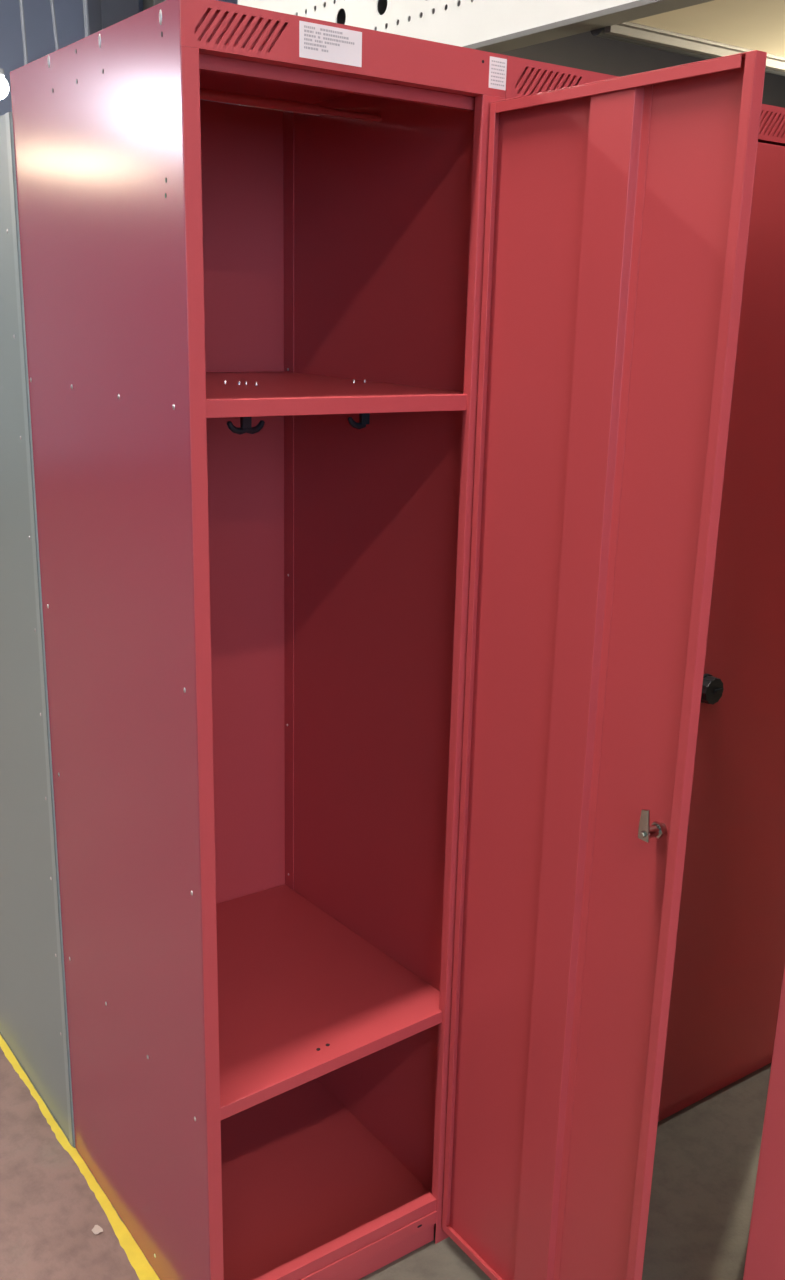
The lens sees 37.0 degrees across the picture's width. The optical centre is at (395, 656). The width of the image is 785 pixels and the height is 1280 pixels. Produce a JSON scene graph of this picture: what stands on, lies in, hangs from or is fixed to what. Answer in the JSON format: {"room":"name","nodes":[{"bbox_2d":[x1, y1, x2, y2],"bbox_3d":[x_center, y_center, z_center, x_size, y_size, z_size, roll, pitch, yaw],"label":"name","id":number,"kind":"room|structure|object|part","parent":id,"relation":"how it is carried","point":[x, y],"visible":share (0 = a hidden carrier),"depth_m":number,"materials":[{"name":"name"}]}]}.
{"room":"warehouse","nodes":[
{"label":"warehouse","id":0,"kind":"room"},
{"bbox_2d":[0,0,237,115],"bbox_3d":[-5.175,-4.411,9.292,18.000,6.000,0.100,-10,20,-34],"label":"wall","id":1,"kind":"structure","parent":0,"point":[69,14],"depth_m":10.37,"materials":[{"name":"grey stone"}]},
{"bbox_2d":[0,1032,771,1279],"bbox_3d":[0.259,0.823,2.690,18.000,0.100,19.000,-10,20,-34],"label":"floor","id":2,"kind":"structure","parent":0,"point":[706,1156],"depth_m":2.05,"materials":[{"name":"concrete"}]},
{"bbox_2d":[0,112,74,1146],"bbox_3d":[-0.517,-0.022,2.216,0.450,1.748,0.450,-10,20,-34],"label":"locker","id":3,"kind":"object","parent":2,"relation":"on","point":[33,1004],"visible":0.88,"depth_m":2.04,"materials":[{"name":"grey metal"}]},
{"bbox_2d":[0,1035,159,1279],"bbox_3d":[0.073,1.173,1.290,0.412,0.001,4.044,-7,18,-28],"label":"floor marking line","id":4,"kind":"object","parent":2,"relation":"on","point":[144,1271],"depth_m":2.05,"materials":[{"name":"yellow paint"}]},
{"bbox_2d":[92,1225,102,1233],"bbox_3d":[-0.500,0.958,1.965,0.016,0.007,0.022,-10,20,-34],"label":"paper scrap","id":5,"kind":"object","parent":2,"relation":"on","point":[97,1229],"visible":1,"depth_m":1.96,"materials":[{"name":"white paper"}]},
{"bbox_2d":[88,0,138,34],"bbox_3d":[-2.494,-4.706,10.542,0.340,6.000,0.340,-10,20,-34],"label":"steel column","id":6,"kind":"structure","parent":2,"relation":"on","point":[103,14],"depth_m":10.17,"materials":[{"name":"grey metal"}]},
{"bbox_2d":[143,0,165,10],"bbox_3d":[-2.037,-4.751,10.738,0.480,6.000,0.320,-10,20,-34],"label":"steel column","id":7,"kind":"structure","parent":2,"relation":"on","point":[147,4],"depth_m":10.30,"materials":[{"name":"grey metal"}]},
{"bbox_2d":[10,0,766,1279],"bbox_3d":[-0.100,0.123,1.660,0.463,1.800,0.968,-10,20,-34],"label":"locker","id":8,"kind":"object","parent":2,"relation":"on","point":[380,417],"visible":1,"depth_m":1.66,"materials":[{"name":"metal"}]},
{"bbox_3d":[-0.406,0.106,1.693,0.002,1.800,0.553,-10,20,-34],"label":"panel","id":9,"kind":"part","parent":8,"relation":"part of","materials":[{"name":"red metal"}]},
{"bbox_3d":[-0.384,0.004,2.032,0.443,1.787,0.002,-10,20,-34],"label":"panel","id":10,"kind":"part","parent":8,"relation":"part of","materials":[{"name":"red metal"}]},
{"bbox_3d":[-0.246,-0.740,1.549,0.339,0.014,0.014,-10,20,-34],"label":"hanging rail","id":11,"kind":"part","parent":8,"relation":"part of","materials":[{"name":"red metal"}]},
{"bbox_3d":[-0.203,-0.789,1.567,0.443,0.002,0.550,-10,20,-34],"label":"panel","id":12,"kind":"part","parent":8,"relation":"part of","materials":[{"name":"red metal"}]},
{"bbox_3d":[-0.246,0.897,2.058,0.443,0.002,0.548,-10,20,-34],"label":"panel","id":13,"kind":"part","parent":8,"relation":"part of","materials":[{"name":"red metal"}]},
{"bbox_2d":[216,885,441,1119],"bbox_3d":[-0.237,0.534,1.952,0.440,0.038,0.544,-10,20,-34],"label":"shelf","id":14,"kind":"object","parent":8,"relation":"attached to","point":[307,990],"depth_m":1.91,"materials":[{"name":"red metal"}]},
{"bbox_2d":[205,372,466,417],"bbox_3d":[-0.214,-0.381,1.686,0.440,0.023,0.544,-10,20,-34],"label":"shelf","id":15,"kind":"object","parent":8,"relation":"attached to","point":[227,394],"depth_m":1.56,"materials":[{"name":"red metal"}]},
{"bbox_3d":[-0.065,-0.772,1.673,0.104,0.009,0.009,-10,20,-34],"label":"rod","id":16,"kind":"part","parent":8,"relation":"part of","materials":[{"name":"red metal"}]},
{"bbox_3d":[-0.043,0.043,1.942,0.002,1.800,0.553,-10,20,-34],"label":"panel","id":17,"kind":"part","parent":8,"relation":"part of","materials":[{"name":"red metal"}]},
{"bbox_3d":[0.222,0.177,1.556,0.016,1.714,0.409,-10,20,-34],"label":"door","id":18,"kind":"part","parent":8,"relation":"part of","materials":[{"name":"red metal"}]},
{"bbox_3d":[0.297,0.202,1.405,0.006,0.041,0.017,-10,20,-34],"label":"cam lever","id":19,"kind":"part","parent":8,"relation":"part of","materials":[{"name":"silver metal"}]},
{"bbox_2d":[272,31,784,110],"bbox_3d":[1.073,-2.532,7.674,4.540,3.600,0.060,-10,20,-34],"label":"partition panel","id":20,"kind":"object","parent":2,"relation":"on","point":[584,51],"visible":0.02,"depth_m":7.46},
{"bbox_2d":[505,55,617,99],"bbox_3d":[0.150,0.015,2.055,0.446,1.800,0.586,-10,20,-34],"label":"locker","id":21,"kind":"object","parent":2,"relation":"on","point":[524,77],"visible":0.06,"depth_m":1.51,"materials":[{"name":"red metal"}]},
{"bbox_2d":[590,0,784,75],"bbox_3d":[2.510,-1.205,5.062,3.600,2.580,1.284,-10,20,-34],"label":"shelf","id":22,"kind":"object","parent":2,"relation":"on","point":[716,28],"visible":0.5,"depth_m":4.22,"materials":[{"name":"white"}]},
{"bbox_2d":[238,0,713,108],"bbox_3d":[0.322,-2.634,4.563,0.124,0.535,3.720,-10,20,-34],"label":"steel beam","id":23,"kind":"structure","parent":22,"relation":"attached to","point":[494,26],"depth_m":4.51,"materials":[{"name":"white metal"}]},
{"bbox_3d":[0.274,-2.626,4.531,0.004,0.495,3.720,-10,20,-34],"label":"web plate","id":24,"kind":"part","parent":23,"relation":"part of","materials":[{"name":"white metal"}]},
{"bbox_3d":[2.228,-2.517,5.140,3.600,0.118,0.055,-10,20,-34],"label":"edge trim","id":25,"kind":"part","parent":22,"relation":"part of","materials":[{"name":"white metal"}]},
{"bbox_3d":[2.570,-2.373,4.678,3.600,0.040,1.180,-10,20,-34],"label":"soffit panel","id":26,"kind":"part","parent":22,"relation":"part of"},
{"bbox_2d":[658,104,784,1121],"bbox_3d":[0.515,-0.048,2.305,0.446,1.800,0.586,-10,20,-34],"label":"locker","id":27,"kind":"object","parent":2,"relation":"on","point":[729,961],"visible":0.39,"depth_m":2.10,"materials":[{"name":"red metal"}]},
{"bbox_3d":[0.533,0.057,1.998,0.051,0.051,0.025,-10,20,-34],"label":"lock knob","id":28,"kind":"part","parent":27,"relation":"part of","materials":[{"name":"black plastic"}]},
{"bbox_2d":[743,964,784,1279],"bbox_3d":[0.884,0.169,1.590,0.586,1.800,0.446,8,18,22],"label":"locker","id":29,"kind":"object","parent":2,"relation":"on","point":[765,1255],"visible":1,"depth_m":1.66,"materials":[{"name":"red metal"}]},
{"bbox_3d":[0.408,-5.033,0.989,18.000,0.100,19.000,-10,20,-34],"label":"ceiling","id":30,"kind":"structure","parent":0,"visible":0},
{"bbox_2d":[0,68,8,99],"bbox_3d":[-2.838,-5.505,8.054,0.170,3.095,0.170,-10,20,-34],"label":"lamp","id":31,"kind":"object","parent":30,"relation":"hanging from","point":[4,88],"visible":1,"depth_m":8.43,"materials":[{"name":"white"}]},
{"bbox_2d":[19,0,27,64],"bbox_3d":[-2.521,-5.129,7.764,0.059,3.601,0.028,-10,20,-34],"label":"hanging cable","id":32,"kind":"object","parent":30,"relation":"hanging from","point":[22,17],"visible":0.33,"depth_m":8.01,"materials":[{"name":"grey metal"}]},
{"bbox_2d":[50,0,58,50],"bbox_3d":[-2.367,-5.156,7.870,0.191,3.601,0.026,-10,20,-34],"label":"hanging cable","id":33,"kind":"object","parent":30,"relation":"hanging from","point":[51,1],"visible":0.22,"depth_m":8.11,"materials":[{"name":"grey metal"}]},
{"bbox_2d":[83,0,89,36],"bbox_3d":[-2.144,-5.194,8.022,0.065,3.601,0.036,-10,20,-34],"label":"cable","id":34,"kind":"object","parent":30,"relation":"hanging from","point":[85,2],"visible":0.19,"depth_m":8.22,"materials":[{"name":"grey metal"}]}
]}

